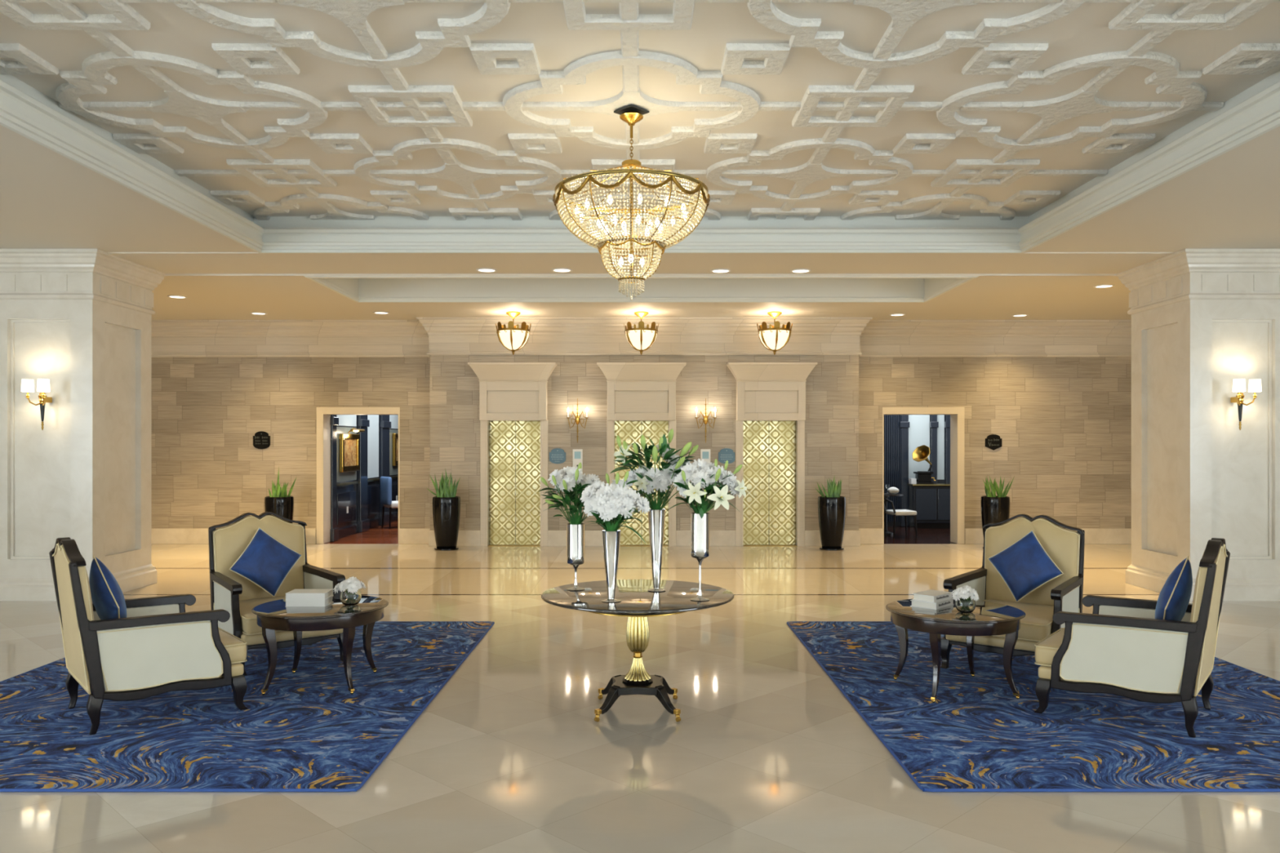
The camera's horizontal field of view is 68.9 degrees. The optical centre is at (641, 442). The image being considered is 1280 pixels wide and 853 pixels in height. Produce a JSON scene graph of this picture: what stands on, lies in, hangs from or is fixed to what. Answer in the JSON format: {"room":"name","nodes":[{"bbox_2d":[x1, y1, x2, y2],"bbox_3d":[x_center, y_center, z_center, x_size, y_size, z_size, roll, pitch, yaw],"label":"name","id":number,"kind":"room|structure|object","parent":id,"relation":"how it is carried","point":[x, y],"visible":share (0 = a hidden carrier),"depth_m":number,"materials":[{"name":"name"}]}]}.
{"room":"hotel lobby","nodes":[
{"label":"hotel lobby","id":0,"kind":"room"},
{"bbox_2d":[329,414,398,542],"bbox_3d":[-5.410,0.200,19.235,0.300,3.000,6.530,0,0,0],"label":"wall","id":1,"kind":"structure","parent":0,"point":[356,507],"depth_m":17.73,"materials":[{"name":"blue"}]},
{"bbox_2d":[338,427,364,472],"bbox_3d":[-5.242,0.129,17.000,0.208,0.802,1.010,0,0,0],"label":"framed painting","id":2,"kind":"object","parent":1,"relation":"attached to","point":[348,442],"visible":1,"depth_m":16.95,"materials":[{"name":"gold metal"}]},
{"bbox_2d":[347,427,364,432],"bbox_3d":[-5.241,-0.221,17.000,0.206,0.100,0.686,0,0,0],"label":"lamp","id":3,"kind":"object","parent":2,"relation":"attached to","point":[353,429],"depth_m":16.95,"materials":[{"name":"gold metal"}]},
{"bbox_2d":[391,433,398,466],"bbox_3d":[-5.311,0.150,20.500,0.070,0.700,0.980,0,0,0],"label":"framed painting","id":4,"kind":"object","parent":1,"relation":"attached to","point":[395,436],"visible":0.52,"depth_m":20.04,"materials":[{"name":"gold metal"}]},
{"bbox_2d":[0,520,1279,852],"bbox_3d":[0.000,1.750,8.250,22.000,0.100,28.500,0,0,0],"label":"floor","id":5,"kind":"structure","parent":0,"point":[766,753],"depth_m":5.18,"materials":[{"name":"stone"}]},
{"bbox_2d":[0,248,166,600],"bbox_3d":[-6.485,-0.181,10.655,1.400,3.762,1.460,0,0,0],"label":"column","id":6,"kind":"structure","parent":5,"relation":"on","point":[77,320],"depth_m":10.11,"materials":[{"name":"stone"}]},
{"bbox_2d":[21,378,52,430],"bbox_3d":[-6.437,-0.400,9.922,0.273,0.540,0.307,0,0,-28],"label":"sconce","id":7,"kind":"object","parent":6,"relation":"attached to","point":[43,384],"visible":1,"depth_m":9.89,"materials":[{"name":"white fabric"}]},
{"bbox_2d":[0,621,494,791],"bbox_3d":[-2.947,1.692,6.660,3.145,0.016,4.260,0,0,0],"label":"area rug","id":8,"kind":"object","parent":5,"relation":"on","point":[308,732],"visible":0.67,"depth_m":5.59,"materials":[{"name":"blue carpet"}]},
{"bbox_2d":[48,537,248,735],"bbox_3d":[-3.098,1.130,5.892,0.995,1.109,0.838,0,0,-40],"label":"armchair","id":9,"kind":"object","parent":8,"relation":"on","point":[160,647],"visible":1,"depth_m":5.59,"materials":[{"name":"beige fabric"}]},
{"bbox_2d":[88,555,127,619],"bbox_3d":[-3.279,0.965,5.740,0.197,0.561,0.582,0,0,-38],"label":"throw pillow","id":10,"kind":"object","parent":9,"relation":"on","point":[108,599],"visible":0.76,"depth_m":5.62,"materials":[{"name":"blue fabric"}]},
{"bbox_2d":[218,629,246,662],"bbox_3d":[-3.055,1.333,5.928,0.883,0.171,0.706,0,0,-40],"label":"seat cushion","id":11,"kind":"object","parent":9,"relation":"on","point":[236,648],"depth_m":5.91,"materials":[{"name":"beige fabric"}]},
{"bbox_2d":[208,511,345,675],"bbox_3d":[-2.868,1.130,7.332,0.838,1.109,0.995,0,0,-38],"label":"armchair","id":12,"kind":"object","parent":8,"relation":"on","point":[230,592],"visible":0.49,"depth_m":7.46,"materials":[{"name":"beige fabric"}]},
{"bbox_2d":[239,595,285,634],"bbox_3d":[-2.833,1.333,7.288,0.706,0.171,0.883,0,0,-38],"label":"seat cushion","id":13,"kind":"object","parent":12,"relation":"on","point":[247,620],"depth_m":6.92,"materials":[{"name":"beige fabric"}]},
{"bbox_2d":[229,527,302,597],"bbox_3d":[-3.022,0.965,7.526,0.578,0.557,0.202,0,0,-45],"label":"throw pillow","id":14,"kind":"object","parent":12,"relation":"on","point":[265,562],"visible":1,"depth_m":7.47,"materials":[{"name":"blue fabric"}]},
{"bbox_2d":[251,595,388,695],"bbox_3d":[-2.234,1.409,6.523,0.904,0.549,0.904,0,0,-1],"label":"coffee table","id":15,"kind":"object","parent":8,"relation":"on","point":[271,616],"visible":0.89,"depth_m":6.26,"materials":[{"name":"brown wood"}]},
{"bbox_2d":[285,595,333,606],"bbox_3d":[-2.325,1.112,6.545,0.272,0.046,0.190,0,0,-1],"label":"book","id":16,"kind":"object","parent":15,"relation":"on","point":[288,602],"visible":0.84,"depth_m":6.45,"materials":[{"name":"white paper"}]},
{"bbox_2d":[285,589,333,599],"bbox_3d":[-2.325,1.065,6.545,0.272,0.046,0.190,0,0,-1],"label":"book","id":17,"kind":"object","parent":16,"relation":"on","point":[295,594],"visible":0.98,"depth_m":6.45,"materials":[{"name":"white paper"}]},
{"bbox_2d":[339,589,361,605],"bbox_3d":[-2.030,1.084,6.520,0.146,0.100,0.146,0,0,0],"label":"glass vase","id":18,"kind":"object","parent":15,"relation":"on","point":[347,598],"visible":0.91,"depth_m":6.46,"materials":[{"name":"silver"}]},
{"bbox_2d":[333,576,366,593],"bbox_3d":[-2.036,1.030,6.533,0.200,0.182,0.213,0,0,14],"label":"posy","id":19,"kind":"object","parent":18,"relation":"in","point":[352,584],"visible":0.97,"depth_m":6.46,"materials":[{"name":"white plant"}]},
{"bbox_2d":[264,466,296,523],"bbox_3d":[-5.780,1.041,14.900,0.442,1.317,0.442,0,0,39],"label":"potted plant","id":20,"kind":"object","parent":5,"relation":"on","point":[281,504],"visible":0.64,"depth_m":14.78,"materials":[{"name":"green plant"}]},
{"bbox_2d":[380,476,398,528],"bbox_3d":[-4.901,1.190,18.686,0.530,1.021,0.480,0,0,-35],"label":"dining chair","id":21,"kind":"object","parent":5,"relation":"on","point":[385,482],"visible":0.73,"depth_m":18.43,"materials":[{"name":"blue fabric"}]},
{"bbox_2d":[427,468,460,551],"bbox_3d":[-3.115,1.053,14.867,0.442,1.295,0.486,0,0,-43],"label":"potted plant","id":22,"kind":"object","parent":5,"relation":"on","point":[446,505],"visible":1,"depth_m":14.70,"materials":[{"name":"green plant"}]},
{"bbox_2d":[541,579,734,722],"bbox_3d":[-0.023,1.329,5.930,1.222,0.742,1.222,0,0,0],"label":"pedestal table","id":23,"kind":"object","parent":5,"relation":"on","point":[637,603],"visible":0.97,"depth_m":5.81,"materials":[{"name":"black"}]},
{"bbox_2d":[566,523,584,590],"bbox_3d":[-0.428,0.744,6.090,0.120,0.426,0.120,0,0,0],"label":"metal vase","id":24,"kind":"object","parent":23,"relation":"on","point":[575,533],"visible":0.98,"depth_m":6.04,"materials":[{"name":"silver metal"}]},
{"bbox_2d":[537,462,604,524],"bbox_3d":[-0.433,0.379,6.067,0.481,0.499,0.261,0,0,0],"label":"flower bouquet","id":25,"kind":"object","parent":24,"relation":"in","point":[564,480],"visible":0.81,"depth_m":6.05,"materials":[{"name":"white plant"}]},
{"bbox_2d":[566,523,584,565],"bbox_3d":[-0.428,0.665,6.090,0.118,0.269,0.118,0,0,0],"label":"cup","id":26,"kind":"object","parent":24,"relation":"on","point":[575,533],"depth_m":6.04,"materials":[{"name":"silver metal"}]},
{"bbox_2d":[601,529,621,602],"bbox_3d":[-0.181,0.744,5.630,0.120,0.426,0.120,0,0,0],"label":"metal vase","id":27,"kind":"object","parent":23,"relation":"on","point":[611,540],"visible":0.97,"depth_m":5.59,"materials":[{"name":"silver metal"}]},
{"bbox_2d":[580,471,649,542],"bbox_3d":[-0.160,0.400,5.612,0.423,0.457,0.230,0,0,0],"label":"flower bouquet","id":28,"kind":"object","parent":27,"relation":"in","point":[614,504],"visible":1,"depth_m":5.58,"materials":[{"name":"white plant"}]},
{"bbox_2d":[647,508,665,591],"bbox_3d":[0.099,0.694,6.035,0.120,0.526,0.120,0,0,0],"label":"metal vase","id":29,"kind":"object","parent":23,"relation":"on","point":[656,518],"visible":0.91,"depth_m":6.00,"materials":[{"name":"silver metal"}]},
{"bbox_2d":[609,428,698,510],"bbox_3d":[0.085,0.219,6.021,0.577,0.618,0.279,0,0,0],"label":"flower bouquet","id":30,"kind":"object","parent":29,"relation":"in","point":[646,479],"visible":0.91,"depth_m":5.99,"materials":[{"name":"white plant"}]},
{"bbox_2d":[690,512,710,601],"bbox_3d":[0.357,0.694,5.680,0.120,0.527,0.120,0,0,0],"label":"metal vase","id":31,"kind":"object","parent":23,"relation":"on","point":[700,527],"visible":0.96,"depth_m":5.63,"materials":[{"name":"silver metal"}]},
{"bbox_2d":[690,512,709,559],"bbox_3d":[0.357,0.568,5.680,0.118,0.276,0.118,0,0,0],"label":"cup","id":32,"kind":"object","parent":31,"relation":"on","point":[700,527],"depth_m":5.63,"materials":[{"name":"silver metal"}]},
{"bbox_2d":[665,458,746,518],"bbox_3d":[0.393,0.314,5.657,0.504,0.429,0.240,0,0,0],"label":"flower bouquet","id":33,"kind":"object","parent":31,"relation":"in","point":[701,474],"visible":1,"depth_m":5.63,"materials":[{"name":"white plant"}]},
{"bbox_2d":[816,475,845,551],"bbox_3d":[3.030,1.109,14.850,0.441,1.182,0.442,0,0,-40],"label":"potted plant","id":34,"kind":"object","parent":5,"relation":"on","point":[832,507],"visible":1,"depth_m":14.69,"materials":[{"name":"green plant"}]},
{"bbox_2d":[884,493,902,534],"bbox_3d":[4.520,1.327,17.300,0.640,0.745,0.640,0,0,0],"label":"dining table","id":35,"kind":"object","parent":5,"relation":"on","point":[886,495],"visible":0.43,"depth_m":17.22,"materials":[{"name":"black wood"}]},
{"bbox_2d":[885,484,889,493],"bbox_3d":[4.600,0.869,17.420,0.072,0.170,0.070,0,0,0],"label":"wine glass","id":36,"kind":"object","parent":35,"relation":"on","point":[887,486],"visible":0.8,"depth_m":17.39,"materials":[{"name":"white"}]},
{"bbox_2d":[887,487,898,494],"bbox_3d":[4.640,0.888,17.200,0.200,0.140,0.140,0,0,0],"label":"folded napkin","id":37,"kind":"object","parent":35,"relation":"on","point":[893,491],"visible":1,"depth_m":17.14,"materials":[{"name":"white fabric"}]},
{"bbox_2d":[884,498,917,538],"bbox_3d":[4.622,1.350,16.773,0.522,0.701,0.440,0,0,-10],"label":"dining chair","id":38,"kind":"object","parent":5,"relation":"on","point":[905,513],"visible":0.94,"depth_m":16.61,"materials":[{"name":"white fabric"}]},
{"bbox_2d":[906,483,950,528],"bbox_3d":[5.835,1.262,18.595,0.970,0.875,0.390,0,0,0],"label":"sideboard","id":39,"kind":"object","parent":5,"relation":"on","point":[931,502],"visible":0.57,"depth_m":18.41,"materials":[{"name":"black wood"}]},
{"bbox_2d":[911,444,935,484],"bbox_3d":[5.617,0.437,18.508,0.486,0.774,0.483,0,0,0],"label":"gramophone","id":40,"kind":"object","parent":39,"relation":"on","point":[921,453],"visible":0.98,"depth_m":18.48,"materials":[{"name":"black paint"}]},
{"bbox_2d":[980,475,1013,548],"bbox_3d":[5.643,1.110,14.896,0.459,1.179,0.442,0,0,-30],"label":"potted plant","id":41,"kind":"object","parent":5,"relation":"on","point":[994,508],"visible":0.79,"depth_m":14.77,"materials":[{"name":"green plant"}]},
{"bbox_2d":[786,621,1279,791],"bbox_3d":[2.935,1.692,6.660,3.150,0.016,4.260,0,0,0],"label":"area rug","id":42,"kind":"object","parent":5,"relation":"on","point":[976,735],"visible":0.66,"depth_m":5.59,"materials":[{"name":"blue carpet"}]},
{"bbox_2d":[885,599,1026,702],"bbox_3d":[2.135,1.409,6.370,0.904,0.549,0.904,0,0,-8],"label":"coffee table","id":43,"kind":"object","parent":42,"relation":"on","point":[988,619],"visible":0.93,"depth_m":6.12,"materials":[{"name":"brown wood"}]},
{"bbox_2d":[910,598,953,609],"bbox_3d":[2.025,1.113,6.500,0.190,0.044,0.276,0,0,42],"label":"book","id":44,"kind":"object","parent":43,"relation":"on","point":[938,605],"visible":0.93,"depth_m":6.41,"materials":[{"name":"white paper"}]},
{"bbox_2d":[912,589,951,602],"bbox_3d":[2.028,1.069,6.505,0.250,0.042,0.165,0,0,-44],"label":"book","id":45,"kind":"object","parent":44,"relation":"on","point":[931,596],"visible":0.97,"depth_m":6.45,"materials":[{"name":"white paper"}]},
{"bbox_2d":[955,597,976,613],"bbox_3d":[2.165,1.089,6.235,0.133,0.092,0.133,0,0,0],"label":"glass vase","id":46,"kind":"object","parent":43,"relation":"on","point":[962,606],"visible":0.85,"depth_m":6.18,"materials":[{"name":"clear glass"}]},
{"bbox_2d":[950,585,978,600],"bbox_3d":[2.159,1.039,6.242,0.194,0.167,0.199,0,0,0],"label":"posy","id":47,"kind":"object","parent":46,"relation":"in","point":[966,592],"visible":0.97,"depth_m":6.18,"materials":[{"name":"white plant"}]},
{"bbox_2d":[940,514,1084,668],"bbox_3d":[2.838,1.130,7.092,0.838,1.109,0.995,0,0,38],"label":"armchair","id":48,"kind":"object","parent":42,"relation":"on","point":[1065,547],"visible":0.48,"depth_m":7.22,"materials":[{"name":"beige fabric"}]},
{"bbox_2d":[983,600,1053,640],"bbox_3d":[2.803,1.333,7.048,0.706,0.171,0.883,0,0,38],"label":"seat cushion","id":49,"kind":"object","parent":48,"relation":"on","point":[1037,624],"depth_m":6.72,"materials":[{"name":"beige fabric"}]},
{"bbox_2d":[987,529,1063,602],"bbox_3d":[2.991,0.965,7.285,0.563,0.557,0.204,0,0,27],"label":"throw pillow","id":50,"kind":"object","parent":48,"relation":"on","point":[1024,566],"visible":1,"depth_m":7.23,"materials":[{"name":"blue fabric"}]},
{"bbox_2d":[1034,537,1230,737],"bbox_3d":[3.062,1.130,5.843,0.995,1.109,0.838,0,0,38],"label":"armchair","id":51,"kind":"object","parent":42,"relation":"on","point":[1120,648],"visible":1,"depth_m":5.53,"materials":[{"name":"beige fabric"}]},
{"bbox_2d":[1035,628,1064,665],"bbox_3d":[3.018,1.333,5.877,0.883,0.171,0.706,0,0,38],"label":"seat cushion","id":52,"kind":"object","parent":51,"relation":"on","point":[1045,651],"depth_m":5.84,"materials":[{"name":"beige fabric"}]},
{"bbox_2d":[1155,555,1192,621],"bbox_3d":[3.250,0.965,5.699,0.211,0.561,0.563,0,0,23],"label":"throw pillow","id":53,"kind":"object","parent":51,"relation":"on","point":[1174,597],"visible":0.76,"depth_m":5.57,"materials":[{"name":"blue fabric"}]},
{"bbox_2d":[1116,248,1279,600],"bbox_3d":[6.485,-0.181,10.655,1.400,3.762,1.460,0,0,0],"label":"column","id":54,"kind":"structure","parent":5,"relation":"on","point":[1203,320],"depth_m":10.11,"materials":[{"name":"stone"}]},
{"bbox_2d":[1230,378,1262,430],"bbox_3d":[6.437,-0.400,9.924,0.277,0.540,0.307,0,0,26],"label":"sconce","id":55,"kind":"object","parent":54,"relation":"attached to","point":[1238,384],"visible":1,"depth_m":9.89,"materials":[{"name":"white fabric"}]},
{"bbox_2d":[0,0,1279,319],"bbox_3d":[0.000,-2.355,4.820,22.000,0.650,21.640,0,0,0],"label":"ceiling","id":56,"kind":"structure","parent":0,"point":[49,200],"depth_m":7.50,"materials":[{"name":"beige paint"}]},
{"bbox_2d":[167,295,186,298],"bbox_3d":[-6.452,-2.023,12.977,0.250,0.011,0.250,0,0,0],"label":"recessed light","id":57,"kind":"object","parent":56,"relation":"in","point":[171,296],"visible":1,"depth_m":12.96,"materials":[{"name":"white glass"}]},
{"bbox_2d":[249,311,266,315],"bbox_3d":[-6.006,-2.023,14.649,0.250,0.011,0.250,0,0,0],"label":"recessed light","id":58,"kind":"object","parent":56,"relation":"in","point":[252,313],"visible":1,"depth_m":14.64,"materials":[{"name":"white glass"}]},
{"bbox_2d":[373,311,389,314],"bbox_3d":[-4.060,-2.023,14.574,0.250,0.011,0.250,0,0,0],"label":"recessed light","id":59,"kind":"object","parent":56,"relation":"in","point":[377,313],"visible":1,"depth_m":14.58,"materials":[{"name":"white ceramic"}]},
{"bbox_2d":[475,267,497,272],"bbox_3d":[-1.838,-2.046,11.092,0.250,0.011,0.250,0,0,0],"label":"recessed light","id":60,"kind":"object","parent":56,"relation":"in","point":[482,269],"visible":1,"depth_m":11.08,"materials":[{"name":"white glass"}]},
{"bbox_2d":[495,311,531,355],"bbox_3d":[-1.995,-1.698,14.550,0.538,0.665,0.538,0,0,21],"label":"ceiling lamp","id":61,"kind":"object","parent":56,"relation":"attached to","point":[513,338],"visible":1,"depth_m":14.39,"materials":[{"name":"white glass"}]},
{"bbox_2d":[551,267,572,272],"bbox_3d":[-0.943,-2.046,11.092,0.250,0.011,0.250,0,0,0],"label":"recessed light","id":62,"kind":"object","parent":56,"relation":"in","point":[557,269],"visible":1,"depth_m":11.07,"materials":[{"name":"white glass"}]},
{"bbox_2d":[552,104,710,300],"bbox_3d":[-0.072,-1.732,6.830,1.141,1.390,1.141,0,0,-45],"label":"crystal chandelier","id":63,"kind":"object","parent":56,"relation":"hanging from","point":[631,114],"visible":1,"depth_m":6.61,"materials":[{"name":"gold metal"}]},
{"bbox_2d":[0,79,1279,253],"bbox_3d":[0.000,-2.181,5.985,8.478,0.266,8.448,0,0,0],"label":"trim","id":64,"kind":"structure","parent":56,"relation":"attached to","point":[20,113],"depth_m":9.66,"materials":[{"name":"white paint"}]},
{"bbox_2d":[0,70,1279,227],"bbox_3d":[0.000,-2.329,5.985,8.800,0.291,8.770,0,0,0],"label":"trim","id":65,"kind":"structure","parent":56,"relation":"attached to","point":[274,221],"depth_m":10.21,"materials":[{"name":"white paint"}]},
{"bbox_2d":[623,311,658,355],"bbox_3d":[0.000,-1.698,14.550,0.538,0.665,0.538,0,0,21],"label":"ceiling lamp","id":66,"kind":"object","parent":56,"relation":"attached to","point":[641,339],"visible":1,"depth_m":14.38,"materials":[{"name":"white glass"}]},
{"bbox_2d":[304,275,978,302],"bbox_3d":[0.000,-2.295,12.400,8.220,0.566,2.060,0,0,0],"label":"trim","id":67,"kind":"structure","parent":56,"relation":"attached to","point":[359,289],"depth_m":13.37,"materials":[{"name":"white paint"}]},
{"bbox_2d":[710,268,731,273],"bbox_3d":[0.947,-2.046,11.135,0.250,0.011,0.250,0,0,0],"label":"recessed light","id":68,"kind":"object","parent":56,"relation":"in","point":[717,270],"visible":1,"depth_m":11.11,"materials":[{"name":"white glass"}]},
{"bbox_2d":[756,311,792,355],"bbox_3d":[2.079,-1.698,14.550,0.538,0.665,0.538,0,0,21],"label":"ceiling lamp","id":69,"kind":"object","parent":56,"relation":"attached to","point":[774,338],"visible":1,"depth_m":14.39,"materials":[{"name":"white glass"}]},
{"bbox_2d":[790,268,811,273],"bbox_3d":[1.901,-2.046,11.135,0.250,0.011,0.250,0,0,0],"label":"recessed light","id":70,"kind":"object","parent":56,"relation":"in","point":[797,270],"visible":1,"depth_m":11.11,"materials":[{"name":"white glass"}]},
{"bbox_2d":[888,313,905,315],"bbox_3d":[4.060,-2.023,14.802,0.250,0.011,0.250,0,0,0],"label":"recessed light","id":71,"kind":"object","parent":56,"relation":"in","point":[893,314],"visible":1,"depth_m":14.77,"materials":[{"name":"white glass"}]},
{"bbox_2d":[1011,314,1028,316],"bbox_3d":[6.037,-2.023,14.880,0.250,0.011,0.250,0,0,0],"label":"recessed light","id":72,"kind":"object","parent":56,"relation":"in","point":[1015,315],"visible":1,"depth_m":14.87,"materials":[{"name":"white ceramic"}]},
{"bbox_2d":[1093,284,1115,288],"bbox_3d":[5.995,-2.023,12.094,0.250,0.011,0.250,0,0,0],"label":"recessed light","id":73,"kind":"object","parent":56,"relation":"in","point":[1104,286],"visible":1,"depth_m":12.07,"materials":[{"name":"white glass"}]},
{"bbox_2d":[0,2,1279,216],"bbox_3d":[0.000,-2.525,5.985,8.800,0.100,8.770,0,0,0],"label":"molding","id":74,"kind":"structure","parent":0,"point":[1085,31],"depth_m":6.42,"materials":[{"name":"white paint"}]},
{"bbox_2d":[151,355,1131,543],"bbox_3d":[0.000,-0.165,15.645,22.000,3.730,0.690,0,0,0],"label":"wall","id":75,"kind":"structure","parent":0,"point":[1063,424],"depth_m":15.63,"materials":[{"name":"stone"}]},
{"bbox_2d":[253,431,270,448],"bbox_3d":[-6.355,-0.038,15.619,0.285,0.301,0.020,0,0,0],"label":"wall sign","id":76,"kind":"object","parent":75,"relation":"attached to","point":[261,439],"visible":1,"depth_m":15.61,"materials":[{"name":"black metal"}]},
{"bbox_2d":[316,407,399,543],"bbox_3d":[-4.742,0.555,15.809,1.395,2.290,0.373,0,0,0],"label":"trim","id":77,"kind":"structure","parent":75,"relation":"attached to","point":[323,414],"depth_m":15.62,"materials":[{"name":"beige stone"}]},
{"bbox_2d":[467,362,557,382],"bbox_3d":[-2.083,-1.127,15.135,1.405,0.315,0.330,0,0,0],"label":"trim","id":78,"kind":"structure","parent":75,"relation":"attached to","point":[485,371],"depth_m":15.06,"materials":[{"name":"beige stone"}]},
{"bbox_2d":[479,382,547,420],"bbox_3d":[-2.083,-0.680,15.217,1.085,0.647,0.175,0,0,0],"label":"trim","id":79,"kind":"structure","parent":75,"relation":"attached to","point":[498,401],"depth_m":15.13,"materials":[{"name":"beige stone"}]},
{"bbox_2d":[480,419,547,546],"bbox_3d":[-2.083,0.662,15.328,1.105,2.075,0.145,0,0,0],"label":"trim","id":80,"kind":"structure","parent":75,"relation":"attached to","point":[484,424],"depth_m":15.27,"materials":[{"name":"beige stone"}]},
{"bbox_2d":[488,420,540,546],"bbox_3d":[-2.083,0.613,15.405,0.985,2.175,0.210,0,0,0],"label":"door","id":81,"kind":"structure","parent":75,"relation":"in","point":[514,446],"depth_m":15.44,"materials":[{"name":"gold metal"}]},
{"bbox_2d":[549,448,565,463],"bbox_3d":[-1.372,0.222,15.289,0.270,0.256,0.020,0,0,0],"label":"sign","id":82,"kind":"object","parent":75,"relation":"attached to","point":[557,455],"visible":1,"depth_m":15.28,"materials":[{"name":"blue stone"}]},
{"bbox_2d":[566,398,588,443],"bbox_3d":[-1.038,-0.355,15.227,0.356,0.730,0.144,0,0,0],"label":"wall sconce","id":83,"kind":"object","parent":75,"relation":"attached to","point":[577,416],"visible":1,"depth_m":15.18,"materials":[{"name":"gold metal"}]},
{"bbox_2d":[573,448,582,475],"bbox_3d":[-1.043,0.350,15.287,0.160,0.480,0.025,0,0,0],"label":"panel","id":84,"kind":"object","parent":75,"relation":"attached to","point":[577,453],"visible":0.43,"depth_m":15.28,"materials":[{"name":"white"}]},
{"bbox_2d":[606,419,675,546],"bbox_3d":[0.003,0.662,15.328,1.135,2.075,0.145,0,0,0],"label":"trim","id":85,"kind":"structure","parent":75,"relation":"attached to","point":[610,424],"depth_m":15.27,"materials":[{"name":"beige stone"}]},
{"bbox_2d":[151,317,1131,356],"bbox_3d":[0.000,-1.730,15.375,22.000,0.600,0.510,0,0,0],"label":"trim","id":86,"kind":"structure","parent":75,"relation":"attached to","point":[423,336],"depth_m":15.49,"materials":[{"name":"stone"}]},
{"bbox_2d":[151,528,1131,546],"bbox_3d":[0.000,1.570,15.456,22.000,0.260,0.356,0,0,0],"label":"baseboard","id":87,"kind":"structure","parent":75,"relation":"attached to","point":[159,535],"depth_m":15.61,"materials":[{"name":"stone"}]},
{"bbox_2d":[607,382,675,420],"bbox_3d":[0.003,-0.680,15.217,1.115,0.647,0.175,0,0,0],"label":"trim","id":88,"kind":"structure","parent":75,"relation":"attached to","point":[626,401],"depth_m":15.13,"materials":[{"name":"beige stone"}]},
{"bbox_2d":[614,420,668,546],"bbox_3d":[0.003,0.613,15.405,1.015,2.175,0.210,0,0,0],"label":"door","id":89,"kind":"structure","parent":75,"relation":"in","point":[627,431],"depth_m":15.44,"materials":[{"name":"gold metal"}]},
{"bbox_2d":[596,362,686,382],"bbox_3d":[0.003,-1.127,15.135,1.435,0.315,0.330,0,0,0],"label":"trim","id":90,"kind":"structure","parent":75,"relation":"attached to","point":[613,371],"depth_m":15.06,"materials":[{"name":"beige stone"}]},
{"bbox_2d":[700,448,710,462],"bbox_3d":[1.052,0.350,15.287,0.160,0.480,0.025,0,0,0],"label":"panel","id":91,"kind":"object","parent":75,"relation":"attached to","point":[704,453],"visible":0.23,"depth_m":15.28,"materials":[{"name":"white"}]},
{"bbox_2d":[694,398,716,443],"bbox_3d":[1.049,-0.355,15.227,0.356,0.730,0.144,0,0,0],"label":"wall sconce","id":92,"kind":"object","parent":75,"relation":"attached to","point":[705,416],"visible":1,"depth_m":15.18,"materials":[{"name":"gold metal"}]},
{"bbox_2d":[718,448,734,463],"bbox_3d":[1.398,0.222,15.289,0.270,0.256,0.020,0,0,0],"label":"sign","id":93,"kind":"object","parent":75,"relation":"attached to","point":[726,454],"visible":0.95,"depth_m":15.28,"materials":[{"name":"metal"}]},
{"bbox_2d":[743,420,796,546],"bbox_3d":[2.110,0.613,15.405,1.010,2.175,0.210,0,0,0],"label":"door","id":94,"kind":"structure","parent":75,"relation":"in","point":[769,446],"depth_m":15.44,"materials":[{"name":"gold metal"}]},
{"bbox_2d":[735,419,804,546],"bbox_3d":[2.110,0.662,15.328,1.130,2.075,0.145,0,0,0],"label":"trim","id":95,"kind":"structure","parent":75,"relation":"attached to","point":[800,424],"depth_m":15.27,"materials":[{"name":"beige stone"}]},
{"bbox_2d":[736,382,805,420],"bbox_3d":[2.110,-0.680,15.217,1.110,0.647,0.175,0,0,0],"label":"trim","id":96,"kind":"structure","parent":75,"relation":"attached to","point":[755,401],"depth_m":15.13,"materials":[{"name":"beige stone"}]},
{"bbox_2d":[726,362,817,382],"bbox_3d":[2.110,-1.127,15.135,1.430,0.315,0.330,0,0,0],"label":"trim","id":97,"kind":"structure","parent":75,"relation":"attached to","point":[741,371],"depth_m":15.06,"materials":[{"name":"beige stone"}]},
{"bbox_2d":[882,407,964,543],"bbox_3d":[4.723,0.555,15.809,1.375,2.290,0.373,0,0,0],"label":"trim","id":98,"kind":"structure","parent":75,"relation":"attached to","point":[957,414],"depth_m":15.62,"materials":[{"name":"beige stone"}]},
{"bbox_2d":[985,434,1001,450],"bbox_3d":[5.895,-0.003,15.619,0.278,0.266,0.020,0,0,0],"label":"wall sign","id":99,"kind":"object","parent":75,"relation":"attached to","point":[993,442],"visible":1,"depth_m":15.61,"materials":[{"name":"black metal"}]},
{"bbox_2d":[884,414,950,526],"bbox_3d":[5.100,0.200,18.900,4.200,3.000,0.200,0,0,0],"label":"wall","id":100,"kind":"structure","parent":0,"point":[903,433],"depth_m":18.84,"materials":[{"name":"grey paint"}]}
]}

